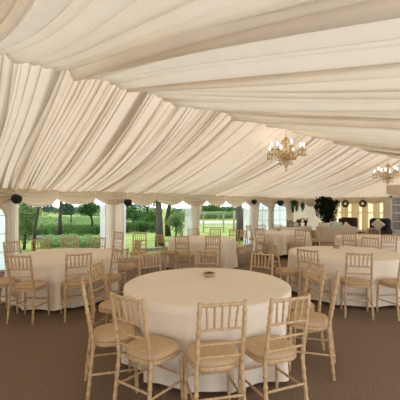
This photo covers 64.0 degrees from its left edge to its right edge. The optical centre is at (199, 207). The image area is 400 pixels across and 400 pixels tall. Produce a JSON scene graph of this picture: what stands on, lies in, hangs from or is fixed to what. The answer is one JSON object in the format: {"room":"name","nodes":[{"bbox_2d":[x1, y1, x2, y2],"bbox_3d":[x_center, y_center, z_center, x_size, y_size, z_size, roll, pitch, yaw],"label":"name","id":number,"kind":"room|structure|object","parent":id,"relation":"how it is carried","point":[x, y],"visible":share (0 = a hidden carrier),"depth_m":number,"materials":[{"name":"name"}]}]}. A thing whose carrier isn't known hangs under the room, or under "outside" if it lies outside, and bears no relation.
{"room":"event hall","nodes":[
{"label":"event hall","id":0,"kind":"room"},
{"bbox_2d":[0,203,7,271],"bbox_3d":[-6.463,0.550,6.627,4.360,2.060,0.040,0,0,-39],"label":"wall","id":1,"kind":"structure","parent":0,"point":[5,206],"depth_m":7.96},
{"bbox_2d":[0,207,6,270],"bbox_3d":[-5.241,0.701,7.597,1.143,1.726,0.044,0,0,-39],"label":"window","id":2,"kind":"structure","parent":1,"relation":"in","point":[3,216],"depth_m":7.91,"materials":[{"name":"glass"}]},
{"bbox_2d":[19,208,250,257],"bbox_3d":[-30.844,1.281,148.573,260.000,0.718,250.740,0,0,-39],"label":"lawn","id":3,"kind":"structure","parent":0,"point":[150,236],"depth_m":19.09,"materials":[{"name":"plant"}]},
{"bbox_2d":[19,202,44,249],"bbox_3d":[-6.641,0.431,12.261,1.169,2.368,1.172,0,0,26],"label":"leafy shrub","id":4,"kind":"object","parent":3,"relation":"on","point":[27,215],"visible":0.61,"depth_m":12.07,"materials":[{"name":"green plant"}]},
{"bbox_2d":[33,207,39,250],"bbox_3d":[-5.766,-0.296,11.577,2.196,3.821,1.593,0,0,15],"label":"leaning tree","id":5,"kind":"object","parent":3,"relation":"on","point":[38,208],"visible":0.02,"depth_m":11.46,"materials":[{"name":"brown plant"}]},
{"bbox_2d":[22,235,76,239],"bbox_3d":[-7.941,1.560,16.500,2.600,0.120,1.600,0,0,0],"label":"path","id":6,"kind":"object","parent":3,"relation":"on","point":[37,236],"visible":0.15,"depth_m":16.55,"materials":[{"name":"soil"}]},
{"bbox_2d":[40,203,58,213],"bbox_3d":[-34.628,0.367,74.225,5.814,3.136,5.611,0,0,-39],"label":"tree","id":7,"kind":"object","parent":3,"relation":"on","point":[51,208],"visible":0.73,"depth_m":73.68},
{"bbox_2d":[58,201,62,234],"bbox_3d":[-7.612,-0.550,17.512,2.374,4.328,2.451,0,0,-39],"label":"slim tree","id":8,"kind":"object","parent":3,"relation":"on","point":[60,231],"visible":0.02,"depth_m":17.43,"materials":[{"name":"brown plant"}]},
{"bbox_2d":[23,224,105,235],"bbox_3d":[-8.676,1.383,19.489,7.081,0.713,3.866,0,0,-1],"label":"shrubbery","id":9,"kind":"object","parent":3,"relation":"on","point":[71,229],"visible":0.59,"depth_m":18.65,"materials":[{"name":"green plant"}]},
{"bbox_2d":[55,207,76,214],"bbox_3d":[-26.969,0.904,66.076,5.258,2.766,4.644,0,0,10],"label":"tree","id":10,"kind":"object","parent":3,"relation":"on","point":[63,212],"visible":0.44,"depth_m":64.84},
{"bbox_2d":[62,203,74,223],"bbox_3d":[-9.903,0.539,23.993,1.178,2.142,1.258,0,0,-39],"label":"young tree","id":11,"kind":"object","parent":3,"relation":"on","point":[67,206],"visible":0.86,"depth_m":23.90,"materials":[{"name":"green plant"}]},
{"bbox_2d":[36,233,105,247],"bbox_3d":[-5.168,1.467,13.402,3.126,0.638,2.816,0,0,-15],"label":"plants","id":12,"kind":"object","parent":3,"relation":"on","point":[55,241],"visible":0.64,"depth_m":12.87,"materials":[{"name":"green plant"}]},
{"bbox_2d":[37,216,105,227],"bbox_3d":[-13.929,1.373,31.986,9.929,0.740,19.843,0,0,-15],"label":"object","id":13,"kind":"object","parent":3,"relation":"on","point":[46,221],"visible":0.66,"depth_m":27.97,"materials":[{"name":"plant"}]},
{"bbox_2d":[75,201,99,232],"bbox_3d":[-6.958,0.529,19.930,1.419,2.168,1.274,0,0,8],"label":"round tree","id":14,"kind":"object","parent":3,"relation":"on","point":[90,208],"visible":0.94,"depth_m":19.71,"materials":[{"name":"green plant"}]},
{"bbox_2d":[126,206,144,221],"bbox_3d":[-5.731,0.523,26.979,2.373,1.720,2.215,0,0,-39],"label":"shrub","id":15,"kind":"object","parent":3,"relation":"on","point":[130,211],"visible":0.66,"depth_m":26.49,"materials":[{"name":"green plant"}]},
{"bbox_2d":[130,208,146,222],"bbox_3d":[-5.194,0.812,28.118,1.870,1.611,2.567,0,0,14],"label":"shrub","id":16,"kind":"object","parent":3,"relation":"on","point":[140,210],"visible":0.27,"depth_m":27.87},
{"bbox_2d":[126,220,155,232],"bbox_3d":[-3.749,1.276,20.877,2.522,0.842,2.647,0,0,9],"label":"shrub border","id":17,"kind":"object","parent":3,"relation":"on","point":[137,226],"visible":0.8,"depth_m":20.80,"materials":[{"name":"green plant"}]},
{"bbox_2d":[130,196,163,246],"bbox_3d":[-1.653,-0.410,13.203,3.602,4.041,3.612,0,0,-28],"label":"tree","id":18,"kind":"object","parent":3,"relation":"on","point":[159,220],"visible":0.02,"depth_m":13.09,"materials":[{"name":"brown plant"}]},
{"bbox_2d":[136,207,164,223],"bbox_3d":[-3.601,0.797,23.965,2.230,1.692,2.022,0,0,-39],"label":"shrub","id":19,"kind":"object","parent":3,"relation":"on","point":[151,216],"visible":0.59,"depth_m":23.73,"materials":[{"name":"green plant"}]},
{"bbox_2d":[141,246,167,250],"bbox_3d":[-1.550,1.560,12.027,1.600,0.140,0.180,0,0,-39],"label":"kerb","id":20,"kind":"object","parent":3,"relation":"on","point":[152,248],"visible":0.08,"depth_m":11.86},
{"bbox_2d":[165,205,170,235],"bbox_3d":[-1.563,-0.209,17.982,2.524,3.656,1.621,0,0,1],"label":"tree","id":21,"kind":"object","parent":3,"relation":"on","point":[167,229],"visible":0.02,"depth_m":17.89,"materials":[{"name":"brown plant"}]},
{"bbox_2d":[165,210,184,235],"bbox_3d":[-1.183,0.864,15.984,1.041,1.493,0.982,0,0,-39],"label":"bush","id":22,"kind":"object","parent":3,"relation":"on","point":[175,220],"visible":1,"depth_m":15.89,"materials":[{"name":"green plant"}]},
{"bbox_2d":[170,207,184,225],"bbox_3d":[-1.674,0.747,27.023,2.510,1.654,2.074,0,0,-39],"label":"shrub","id":23,"kind":"object","parent":3,"relation":"on","point":[175,208],"visible":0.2,"depth_m":26.63,"materials":[{"name":"green plant"}]},
{"bbox_2d":[202,211,224,231],"bbox_3d":[0.886,0.932,21.000,1.562,1.355,0.098,0,0,0],"label":"arch","id":24,"kind":"object","parent":3,"relation":"on","point":[202,211],"visible":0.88,"depth_m":20.97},
{"bbox_2d":[202,203,227,215],"bbox_3d":[2.455,0.521,55.682,5.091,2.676,3.340,0,0,-5],"label":"tree","id":25,"kind":"object","parent":3,"relation":"on","point":[210,207],"visible":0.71,"depth_m":55.41,"materials":[{"name":"green plant"}]},
{"bbox_2d":[199,221,235,223],"bbox_3d":[2.034,1.560,31.000,4.456,0.420,0.500,0,0,0],"label":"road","id":26,"kind":"structure","parent":3,"relation":"on","point":[201,222],"depth_m":30.75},
{"bbox_2d":[200,211,236,218],"bbox_3d":[2.868,1.088,43.996,7.842,1.218,2.036,0,0,-1],"label":"hedge","id":27,"kind":"object","parent":3,"relation":"on","point":[213,215],"visible":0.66,"depth_m":43.56,"materials":[{"name":"green plant"}]},
{"bbox_2d":[236,205,242,240],"bbox_3d":[1.987,-0.501,15.585,2.827,4.235,2.779,0,0,-39],"label":"tree","id":28,"kind":"object","parent":3,"relation":"on","point":[239,213],"visible":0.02,"depth_m":15.45,"materials":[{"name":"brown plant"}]},
{"bbox_2d":[0,0,399,198],"bbox_3d":[2.603,-1.223,7.413,19.445,1.691,10.200,0,0,-39],"label":"ceiling","id":29,"kind":"structure","parent":0,"point":[190,97],"depth_m":4.30,"materials":[{"name":"fabric"}]},
{"bbox_2d":[0,188,319,206],"bbox_3d":[-0.455,-0.257,11.357,19.050,0.487,0.102,0,0,-39],"label":"valance","id":30,"kind":"object","parent":29,"relation":"attached to","point":[32,197],"visible":0.77,"depth_m":10.00,"materials":[{"name":"fabric"}]},
{"bbox_2d":[8,200,18,255],"bbox_3d":[-4.649,0.645,7.978,0.240,1.850,0.038,0,0,-39],"label":"drape","id":31,"kind":"object","parent":30,"relation":"hanging from","point":[13,209],"visible":0.63,"depth_m":7.97,"materials":[{"name":"fabric"}]},
{"bbox_2d":[11,194,21,203],"bbox_3d":[-4.499,-0.202,7.812,0.246,0.236,0.485,0,0,-39],"label":"uplighter","id":32,"kind":"object","parent":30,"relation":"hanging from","point":[16,199],"visible":1,"depth_m":7.64,"materials":[{"name":"black metal"}]},
{"bbox_2d":[106,199,123,258],"bbox_3d":[-2.548,0.655,9.659,0.580,1.830,0.088,0,0,-39],"label":"drape","id":33,"kind":"object","parent":30,"relation":"hanging from","point":[114,214],"visible":0.7,"depth_m":9.65,"materials":[{"name":"fabric"}]},
{"bbox_2d":[124,199,131,205],"bbox_3d":[-2.224,-0.141,9.720,0.250,0.212,0.405,0,0,-39],"label":"uplighter","id":34,"kind":"object","parent":33,"relation":"attached to","point":[127,202],"visible":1,"depth_m":9.57,"materials":[{"name":"black metal"}]},
{"bbox_2d":[191,202,202,234],"bbox_3d":[-0.057,0.645,11.698,0.600,1.850,0.077,0,0,-39],"label":"drape","id":35,"kind":"object","parent":30,"relation":"hanging from","point":[195,210],"visible":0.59,"depth_m":11.62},
{"bbox_2d":[243,202,249,244],"bbox_3d":[1.978,0.635,13.444,0.380,1.870,0.065,0,0,-39],"label":"curtain","id":36,"kind":"object","parent":30,"relation":"hanging from","point":[246,208],"visible":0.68,"depth_m":13.42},
{"bbox_2d":[251,201,259,244],"bbox_3d":[2.385,0.655,13.666,0.530,1.830,0.114,0,0,-39],"label":"drape","id":37,"kind":"object","parent":30,"relation":"hanging from","point":[254,209],"visible":0.64,"depth_m":13.61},
{"bbox_2d":[290,200,298,212],"bbox_3d":[4.526,-0.065,15.279,0.557,0.653,0.300,0,0,-39],"label":"plant","id":38,"kind":"object","parent":30,"relation":"hanging from","point":[294,203],"visible":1,"depth_m":15.19,"materials":[{"name":"green plant"}]},
{"bbox_2d":[267,130,306,170],"bbox_3d":[2.092,-1.440,7.769,0.854,1.133,0.854,0,0,4],"label":"chandelier","id":39,"kind":"object","parent":29,"relation":"hanging from","point":[285,157],"visible":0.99,"depth_m":7.71,"materials":[{"name":"gold metal"}]},
{"bbox_2d":[282,159,290,170],"bbox_3d":[2.090,-1.024,7.769,0.217,0.300,0.220,0,0,40],"label":"chandelier","id":40,"kind":"object","parent":39,"relation":"on","point":[286,162],"depth_m":7.74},
{"bbox_2d":[332,197,388,203],"bbox_3d":[7.779,-0.335,16.139,0.102,0.351,3.180,0,0,-39],"label":"valance","id":41,"kind":"object","parent":29,"relation":"attached to","point":[353,200],"visible":0.74,"depth_m":15.72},
{"bbox_2d":[341,202,347,217],"bbox_3d":[7.485,0.650,16.602,0.052,1.820,0.370,0,0,-39],"label":"sheer curtain","id":42,"kind":"object","parent":41,"relation":"hanging from","point":[344,211],"visible":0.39,"depth_m":16.59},
{"bbox_2d":[362,202,367,233],"bbox_3d":[8.140,0.650,15.801,0.050,1.820,0.300,0,0,-39],"label":"sheer curtain","id":43,"kind":"object","parent":41,"relation":"hanging from","point":[364,209],"visible":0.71,"depth_m":15.80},
{"bbox_2d":[373,203,379,217],"bbox_3d":[8.471,0.650,15.386,0.062,1.820,0.300,0,0,-39],"label":"sheer curtain","id":44,"kind":"object","parent":41,"relation":"hanging from","point":[376,207],"visible":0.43,"depth_m":15.37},
{"bbox_2d":[384,202,388,217],"bbox_3d":[8.748,0.650,15.045,0.063,1.820,0.220,0,0,-39],"label":"drape","id":45,"kind":"object","parent":41,"relation":"hanging from","point":[386,204],"visible":0.41,"depth_m":15.04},
{"bbox_2d":[372,157,399,186],"bbox_3d":[6.835,-1.320,11.637,0.854,1.133,0.854,0,0,4],"label":"chandelier","id":46,"kind":"object","parent":29,"relation":"hanging from","point":[388,176],"visible":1,"depth_m":11.58,"materials":[{"name":"gold metal"}]},
{"bbox_2d":[0,242,399,399],"bbox_3d":[2.601,1.580,7.412,19.400,0.001,10.200,0,0,-39],"label":"floor","id":47,"kind":"structure","parent":0,"point":[45,359],"depth_m":3.33,"materials":[{"name":"brown carpet"}]},
{"bbox_2d":[0,277,18,312],"bbox_3d":[-3.002,1.106,4.720,0.400,0.946,0.464,0,0,37],"label":"chair","id":48,"kind":"object","parent":47,"relation":"on","point":[3,280],"visible":0.86,"depth_m":4.77,"materials":[{"name":"brown wood"}]},
{"bbox_2d":[3,240,20,267],"bbox_3d":[-3.369,1.106,5.986,0.464,0.946,0.400,0,0,21],"label":"chair","id":49,"kind":"object","parent":47,"relation":"on","point":[18,241],"visible":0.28,"depth_m":6.01,"materials":[{"name":"brown wood"}]},
{"bbox_2d":[6,255,49,324],"bbox_3d":[-2.418,1.106,4.505,0.400,0.946,0.464,0,0,4],"label":"chair","id":50,"kind":"object","parent":47,"relation":"on","point":[26,286],"visible":1,"depth_m":4.34,"materials":[{"name":"brown wood"}]},
{"bbox_2d":[31,238,49,250],"bbox_3d":[-3.109,1.106,6.382,0.400,0.946,0.464,0,0,-44],"label":"chair","id":51,"kind":"object","parent":47,"relation":"on","point":[32,240],"visible":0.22,"depth_m":6.51,"materials":[{"name":"brown wood"}]},
{"bbox_2d":[61,237,78,248],"bbox_3d":[-2.706,1.106,6.631,0.400,0.946,0.464,0,0,-19],"label":"chair","id":52,"kind":"object","parent":47,"relation":"on","point":[62,238],"visible":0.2,"depth_m":6.82,"materials":[{"name":"brown wood"}]},
{"bbox_2d":[60,252,92,321],"bbox_3d":[-1.795,1.106,4.651,0.400,0.946,0.464,0,0,-30],"label":"chair","id":53,"kind":"object","parent":47,"relation":"on","point":[69,284],"visible":0.9,"depth_m":4.51,"materials":[{"name":"brown wood"}]},
{"bbox_2d":[90,237,105,248],"bbox_3d":[-2.216,1.106,6.685,0.400,0.946,0.464,0,0,7],"label":"chair","id":54,"kind":"object","parent":47,"relation":"on","point":[93,238],"visible":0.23,"depth_m":6.88,"materials":[{"name":"brown wood"}]},
{"bbox_2d":[100,201,104,248],"bbox_3d":[-2.876,0.645,9.507,0.160,1.850,0.069,0,0,-39],"label":"curtain","id":55,"kind":"object","parent":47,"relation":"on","point":[102,205],"visible":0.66,"depth_m":9.52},
{"bbox_2d":[87,260,122,329],"bbox_3d":[-1.001,1.106,3.673,0.464,0.946,0.400,0,0,11],"label":"chair","id":56,"kind":"object","parent":47,"relation":"on","point":[105,306],"visible":0.5,"depth_m":3.60,"materials":[{"name":"brown wood"}]},
{"bbox_2d":[80,278,138,399],"bbox_3d":[-0.804,1.106,2.817,0.464,0.946,0.400,0,0,-22],"label":"chair","id":57,"kind":"object","parent":47,"relation":"on","point":[103,335],"visible":0.88,"depth_m":2.69,"materials":[{"name":"brown wood"}]},
{"bbox_2d":[92,248,128,298],"bbox_3d":[-1.405,1.106,5.037,0.464,0.946,0.400,0,0,31],"label":"chair","id":58,"kind":"object","parent":47,"relation":"on","point":[110,277],"visible":0.7,"depth_m":4.95,"materials":[{"name":"brown wood"}]},
{"bbox_2d":[108,231,123,262],"bbox_3d":[-2.261,1.106,8.321,0.400,0.946,0.464,0,0,31],"label":"chair","id":59,"kind":"object","parent":47,"relation":"on","point":[114,236],"visible":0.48,"depth_m":8.43,"materials":[{"name":"brown wood"}]},
{"bbox_2d":[124,204,125,257],"bbox_3d":[-2.351,0.645,9.940,0.120,1.850,0.063,0,0,-39],"label":"curtain","id":60,"kind":"object","parent":47,"relation":"on","point":[124,204],"visible":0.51,"depth_m":9.95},
{"bbox_2d":[118,239,141,293],"bbox_3d":[-1.389,1.106,6.132,0.464,0.946,0.400,0,0,-29],"label":"chair","id":61,"kind":"object","parent":47,"relation":"on","point":[131,265],"visible":0.67,"depth_m":6.08,"materials":[{"name":"brown wood"}]},
{"bbox_2d":[129,232,146,272],"bbox_3d":[-1.515,1.106,7.915,0.400,0.946,0.464,0,0,-4],"label":"chair","id":62,"kind":"object","parent":47,"relation":"on","point":[145,248],"visible":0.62,"depth_m":8.07,"materials":[{"name":"brown wood"}]},
{"bbox_2d":[110,292,183,399],"bbox_3d":[-0.408,1.106,2.486,0.400,0.946,0.464,0,0,34],"label":"chair","id":63,"kind":"object","parent":47,"relation":"on","point":[148,350],"visible":0.99,"depth_m":2.39,"materials":[{"name":"brown wood"}]},
{"bbox_2d":[138,252,161,275],"bbox_3d":[-0.587,1.106,4.340,0.400,0.946,0.464,0,0,-37],"label":"chair","id":64,"kind":"object","parent":47,"relation":"on","point":[158,253],"visible":0.24,"depth_m":4.49,"materials":[{"name":"brown wood"}]},
{"bbox_2d":[156,234,178,271],"bbox_3d":[-0.802,1.106,7.811,0.464,0.946,0.400,0,0,-39],"label":"chair","id":65,"kind":"object","parent":47,"relation":"on","point":[165,253],"visible":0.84,"depth_m":7.71,"materials":[{"name":"brown wood"}]},
{"bbox_2d":[175,235,193,268],"bbox_3d":[-0.343,1.106,7.479,0.400,0.946,0.464,0,0,21],"label":"chair","id":66,"kind":"object","parent":47,"relation":"on","point":[188,254],"visible":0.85,"depth_m":7.35,"materials":[{"name":"brown wood"}]},
{"bbox_2d":[185,203,191,235],"bbox_3d":[-0.408,0.635,11.497,0.300,1.870,0.065,0,0,-39],"label":"curtain","id":67,"kind":"object","parent":47,"relation":"on","point":[188,219],"visible":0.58,"depth_m":11.50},
{"bbox_2d":[194,250,217,267],"bbox_3d":[0.090,1.106,4.563,0.400,0.946,0.464,0,0,1],"label":"chair","id":68,"kind":"object","parent":47,"relation":"on","point":[206,251],"visible":0.21,"depth_m":4.75,"materials":[{"name":"brown wood"}]},
{"bbox_2d":[201,235,220,267],"bbox_3d":[0.259,1.106,7.429,0.400,0.946,0.464,0,0,-11],"label":"chair","id":69,"kind":"object","parent":47,"relation":"on","point":[206,244],"visible":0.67,"depth_m":7.26,"materials":[{"name":"brown wood"}]},
{"bbox_2d":[183,299,247,399],"bbox_3d":[0.108,1.106,2.374,0.400,0.946,0.464,0,0,-13],"label":"chair","id":70,"kind":"object","parent":47,"relation":"on","point":[208,357],"visible":1,"depth_m":2.24,"materials":[{"name":"brown wood"}]},
{"bbox_2d":[229,229,238,261],"bbox_3d":[0.845,1.106,9.253,0.464,0.946,0.400,0,0,-43],"label":"chair","id":71,"kind":"object","parent":47,"relation":"on","point":[237,234],"visible":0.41,"depth_m":9.29,"materials":[{"name":"brown wood"}]},
{"bbox_2d":[235,230,247,264],"bbox_3d":[1.045,1.106,8.952,0.464,0.946,0.400,0,0,-24],"label":"chair","id":72,"kind":"object","parent":47,"relation":"on","point":[242,233],"visible":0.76,"depth_m":8.92,"materials":[{"name":"brown wood"}]},
{"bbox_2d":[246,225,256,252],"bbox_3d":[1.908,1.106,11.396,0.464,0.946,0.400,0,0,40],"label":"chair","id":73,"kind":"object","parent":47,"relation":"on","point":[248,226],"visible":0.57,"depth_m":11.41,"materials":[{"name":"brown wood"}]},
{"bbox_2d":[250,252,273,275],"bbox_3d":[0.746,1.106,4.333,0.400,0.946,0.464,0,0,38],"label":"chair","id":74,"kind":"object","parent":47,"relation":"on","point":[252,253],"visible":0.27,"depth_m":4.48,"materials":[{"name":"brown wood"}]},
{"bbox_2d":[254,228,271,259],"bbox_3d":[1.964,1.106,9.931,0.464,0.946,0.400,0,0,-44],"label":"chair","id":75,"kind":"object","parent":47,"relation":"on","point":[264,242],"visible":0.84,"depth_m":9.82,"materials":[{"name":"brown wood"}]},
{"bbox_2d":[238,293,310,399],"bbox_3d":[0.571,1.106,2.492,0.400,0.946,0.464,0,0,-21],"label":"chair","id":76,"kind":"object","parent":47,"relation":"on","point":[267,350],"visible":0.93,"depth_m":2.37,"materials":[{"name":"brown wood"}]},
{"bbox_2d":[268,243,301,295],"bbox_3d":[1.470,1.106,5.596,0.464,0.946,0.400,0,0,-12],"label":"chair","id":77,"kind":"object","parent":47,"relation":"on","point":[286,271],"visible":0.62,"depth_m":5.46,"materials":[{"name":"brown wood"}]},
{"bbox_2d":[271,226,312,242],"bbox_3d":[4.015,1.200,13.985,1.999,0.740,0.821,0,0,-39],"label":"buffet table","id":78,"kind":"object","parent":47,"relation":"on","point":[308,228],"visible":0.19,"depth_m":13.72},
{"bbox_2d":[288,229,305,253],"bbox_3d":[2.925,1.106,9.614,0.400,0.946,0.464,0,0,-9],"label":"chair","id":79,"kind":"object","parent":47,"relation":"on","point":[294,244],"visible":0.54,"depth_m":9.45,"materials":[{"name":"brown wood"}]},
{"bbox_2d":[287,260,325,350],"bbox_3d":[1.149,1.106,3.681,0.464,0.946,0.400,0,0,-11],"label":"chair","id":80,"kind":"object","parent":47,"relation":"on","point":[323,267],"visible":0.55,"depth_m":3.57,"materials":[{"name":"brown wood"}]},
{"bbox_2d":[288,270,339,380],"bbox_3d":[1.127,1.106,3.164,0.464,0.946,0.400,0,0,23],"label":"chair","id":81,"kind":"object","parent":47,"relation":"on","point":[317,321],"visible":0.9,"depth_m":3.02,"materials":[{"name":"brown wood"}]},
{"bbox_2d":[297,248,331,309],"bbox_3d":[1.784,1.106,5.010,0.464,0.946,0.400,0,0,-44],"label":"chair","id":82,"kind":"object","parent":47,"relation":"on","point":[327,278],"visible":0.69,"depth_m":4.94,"materials":[{"name":"brown wood"}]},
{"bbox_2d":[311,226,321,245],"bbox_3d":[3.838,1.106,10.813,0.464,0.946,0.400,0,0,-6],"label":"chair","id":83,"kind":"object","parent":47,"relation":"on","point":[315,240],"visible":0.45,"depth_m":10.72,"materials":[{"name":"brown wood"}]},
{"bbox_2d":[313,196,339,222],"bbox_3d":[6.203,0.504,15.664,1.296,2.152,0.950,0,0,16],"label":"fig tree","id":84,"kind":"object","parent":47,"relation":"on","point":[326,212],"visible":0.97,"depth_m":15.57,"materials":[{"name":"green plant"}]},
{"bbox_2d":[318,235,334,245],"bbox_3d":[2.833,1.106,7.042,0.400,0.946,0.464,0,0,9],"label":"chair","id":85,"kind":"object","parent":47,"relation":"on","point":[319,236],"visible":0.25,"depth_m":7.23,"materials":[{"name":"brown wood"}]},
{"bbox_2d":[312,226,356,244],"bbox_3d":[5.686,1.185,13.648,1.600,0.790,0.890,0,0,6],"label":"tablecloth","id":86,"kind":"object","parent":47,"relation":"on","point":[326,230],"visible":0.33,"depth_m":13.23,"materials":[{"name":"fabric"}]},
{"bbox_2d":[330,221,342,225],"bbox_3d":[5.755,0.850,13.535,0.570,0.560,0.225,0,0,6],"label":"cushion","id":87,"kind":"object","parent":86,"relation":"on","point":[332,223],"visible":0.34,"depth_m":13.50,"materials":[{"name":"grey fabric"}]},
{"bbox_2d":[339,217,357,227],"bbox_3d":[7.153,1.036,15.667,0.810,1.088,0.870,0,0,-39],"label":"armchair","id":88,"kind":"object","parent":47,"relation":"on","point":[351,221],"visible":0.27,"depth_m":15.74,"materials":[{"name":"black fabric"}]},
{"bbox_2d":[342,232,356,246],"bbox_3d":[3.904,1.106,8.180,0.464,0.946,0.400,0,0,-41],"label":"chair","id":89,"kind":"object","parent":47,"relation":"on","point":[353,234],"visible":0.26,"depth_m":8.04,"materials":[{"name":"brown wood"}]},
{"bbox_2d":[351,203,358,233],"bbox_3d":[7.832,0.650,16.169,0.063,1.820,0.400,0,0,-39],"label":"sheer curtain","id":90,"kind":"object","parent":47,"relation":"on","point":[354,207],"visible":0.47,"depth_m":16.16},
{"bbox_2d":[340,252,373,320],"bbox_3d":[2.300,1.106,4.697,0.400,0.946,0.464,0,0,17],"label":"chair","id":91,"kind":"object","parent":47,"relation":"on","point":[366,284],"visible":1,"depth_m":4.56,"materials":[{"name":"brown wood"}]},
{"bbox_2d":[361,237,378,248],"bbox_3d":[3.498,1.106,6.706,0.400,0.946,0.464,0,0,45],"label":"chair","id":92,"kind":"object","parent":47,"relation":"on","point":[367,238],"visible":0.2,"depth_m":6.86,"materials":[{"name":"brown wood"}]},
{"bbox_2d":[367,218,390,234],"bbox_3d":[8.062,1.036,14.394,0.870,1.088,0.810,0,0,36],"label":"armchair","id":93,"kind":"object","parent":47,"relation":"on","point":[386,229],"visible":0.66,"depth_m":14.40,"materials":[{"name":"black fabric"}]},
{"bbox_2d":[371,218,384,230],"bbox_3d":[7.860,0.750,14.127,0.594,0.594,0.143,0,0,36],"label":"cushion","id":94,"kind":"object","parent":93,"relation":"on","point":[377,223],"visible":0.89,"depth_m":14.08,"materials":[{"name":"beige fabric"}]},
{"bbox_2d":[376,261,399,320],"bbox_3d":[2.903,1.106,4.673,0.400,0.946,0.464,0,0,-12],"label":"chair","id":95,"kind":"object","parent":47,"relation":"on","point":[394,283],"visible":1,"depth_m":4.62,"materials":[{"name":"brown wood"}]},
{"bbox_2d":[380,234,396,251],"bbox_3d":[4.542,1.106,7.822,0.400,0.946,0.464,0,0,10],"label":"chair","id":96,"kind":"object","parent":47,"relation":"on","point":[382,235],"visible":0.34,"depth_m":7.63,"materials":[{"name":"brown wood"}]},
{"bbox_3d":[2.749,1.202,10.695,1.710,0.759,1.710,0,0,-39],"label":"round table","id":97,"kind":"object","parent":47,"relation":"on","visible":0},
{"bbox_2d":[252,230,311,254],"bbox_3d":[2.818,1.151,10.677,1.932,0.679,1.944,0,0,-39],"label":"tablecloth","id":98,"kind":"object","parent":97,"relation":"on","point":[282,238],"visible":0.65,"depth_m":9.99,"materials":[{"name":"fabric"}]},
{"bbox_3d":[0.075,1.202,3.468,1.710,0.759,1.710,0,0,-39],"label":"round table","id":99,"kind":"object","parent":47,"relation":"on","visible":0},
{"bbox_2d":[121,268,290,393],"bbox_3d":[0.107,1.183,3.442,1.771,0.742,1.834,0,0,-39],"label":"tablecloth","id":100,"kind":"object","parent":99,"relation":"on","point":[172,297],"visible":0.7,"depth_m":2.79,"materials":[{"name":"fabric"}]},
{"bbox_2d":[202,271,215,276],"bbox_3d":[0.105,0.782,3.763,0.164,0.057,0.164,0,0,-39],"label":"dish","id":101,"kind":"object","parent":100,"relation":"on","point":[206,273],"visible":1,"depth_m":3.74,"materials":[{"name":"gold metal"}]},
{"bbox_3d":[2.648,1.202,5.851,1.930,0.759,1.930,0,0,-39],"label":"round table","id":102,"kind":"object","parent":47,"relation":"on","visible":0},
{"bbox_2d":[286,246,399,306],"bbox_3d":[2.631,1.179,5.872,1.978,0.734,2.088,0,0,-39],"label":"tablecloth","id":103,"kind":"object","parent":102,"relation":"on","point":[385,262],"visible":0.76,"depth_m":5.04,"materials":[{"name":"fabric"}]},
{"bbox_3d":[4.728,1.202,8.902,1.710,0.759,1.710,0,0,-39],"label":"round table","id":104,"kind":"object","parent":47,"relation":"on","visible":0},
{"bbox_2d":[335,234,399,251],"bbox_3d":[4.769,1.177,8.931,1.907,0.730,1.877,0,0,-39],"label":"tablecloth","id":105,"kind":"object","parent":104,"relation":"on","point":[338,238],"visible":0.38,"depth_m":8.37,"materials":[{"name":"fabric"}]},
{"bbox_2d":[269,203,323,229],"bbox_3d":[4.645,0.550,15.664,5.800,2.060,0.074,0,0,-39],"label":"wall","id":106,"kind":"structure","parent":0,"point":[309,212],"depth_m":16.12,"materials":[{"name":"fabric"}]},
{"bbox_2d":[258,202,268,230],"bbox_3d":[2.772,0.387,14.133,0.893,1.317,0.044,0,0,-39],"label":"window","id":107,"kind":"structure","parent":106,"relation":"in","point":[263,210],"depth_m":14.19,"materials":[{"name":"glass"}]},
{"bbox_2d":[273,204,286,226],"bbox_3d":[3.741,0.382,14.922,1.044,1.328,0.044,0,0,-39],"label":"window","id":108,"kind":"structure","parent":106,"relation":"in","point":[279,212],"depth_m":14.92,"materials":[{"name":"glass"}]},
{"bbox_2d":[327,198,389,233],"bbox_3d":[10.133,0.500,13.555,0.050,2.160,10.200,0,0,-39],"label":"wall","id":109,"kind":"structure","parent":0,"point":[389,198],"depth_m":15.09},
{"bbox_2d":[337,202,382,229],"bbox_3d":[7.882,0.405,16.268,0.039,1.450,2.650,0,0,-39],"label":"window","id":110,"kind":"structure","parent":109,"relation":"in","point":[370,206],"depth_m":16.03,"materials":[{"name":"glass"}]},
{"bbox_2d":[390,196,399,236],"bbox_3d":[9.468,0.520,14.187,0.132,2.120,1.940,0,0,-39],"label":"door","id":111,"kind":"structure","parent":109,"relation":"in","point":[393,231],"depth_m":14.89,"materials":[{"name":"white paint"}]},
{"bbox_2d":[393,198,399,229],"bbox_3d":[9.613,0.510,14.292,0.074,2.100,1.960,0,0,-39],"label":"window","id":112,"kind":"structure","parent":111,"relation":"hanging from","point":[396,208],"depth_m":14.89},
{"bbox_2d":[334,173,399,197],"bbox_3d":[10.067,-1.265,13.501,0.030,1.610,10.200,0,0,-39],"label":"wall","id":113,"kind":"structure","parent":0,"point":[378,189],"depth_m":15.49,"materials":[{"name":"fabric"}]},
{"bbox_2d":[386,185,399,194],"bbox_3d":[9.374,-0.780,14.162,0.050,0.520,2.100,0,0,-39],"label":"pelmet","id":114,"kind":"object","parent":113,"relation":"attached to","point":[391,189],"visible":0.98,"depth_m":14.72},
{"bbox_3d":[-2.346,1.202,5.597,1.710,0.759,1.710,0,0,-39],"label":"round table","id":115,"kind":"object","parent":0,"visible":0},
{"bbox_2d":[1,248,117,310],"bbox_3d":[-2.347,1.187,5.588,1.868,0.749,1.772,0,0,-39],"label":"tablecloth","id":116,"kind":"object","parent":115,"relation":"on","point":[48,266],"visible":0.56,"depth_m":4.90,"materials":[{"name":"fabric"}]},
{"bbox_3d":[0.046,1.202,8.503,1.710,0.759,1.710,0,0,-39],"label":"round table","id":117,"kind":"object","parent":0,"visible":0},
{"bbox_2d":[166,235,237,268],"bbox_3d":[0.047,1.186,8.509,1.855,0.748,1.768,0,0,-1],"label":"tablecloth","id":118,"kind":"object","parent":117,"relation":"on","point":[228,255],"visible":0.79,"depth_m":7.82,"materials":[{"name":"fabric"}]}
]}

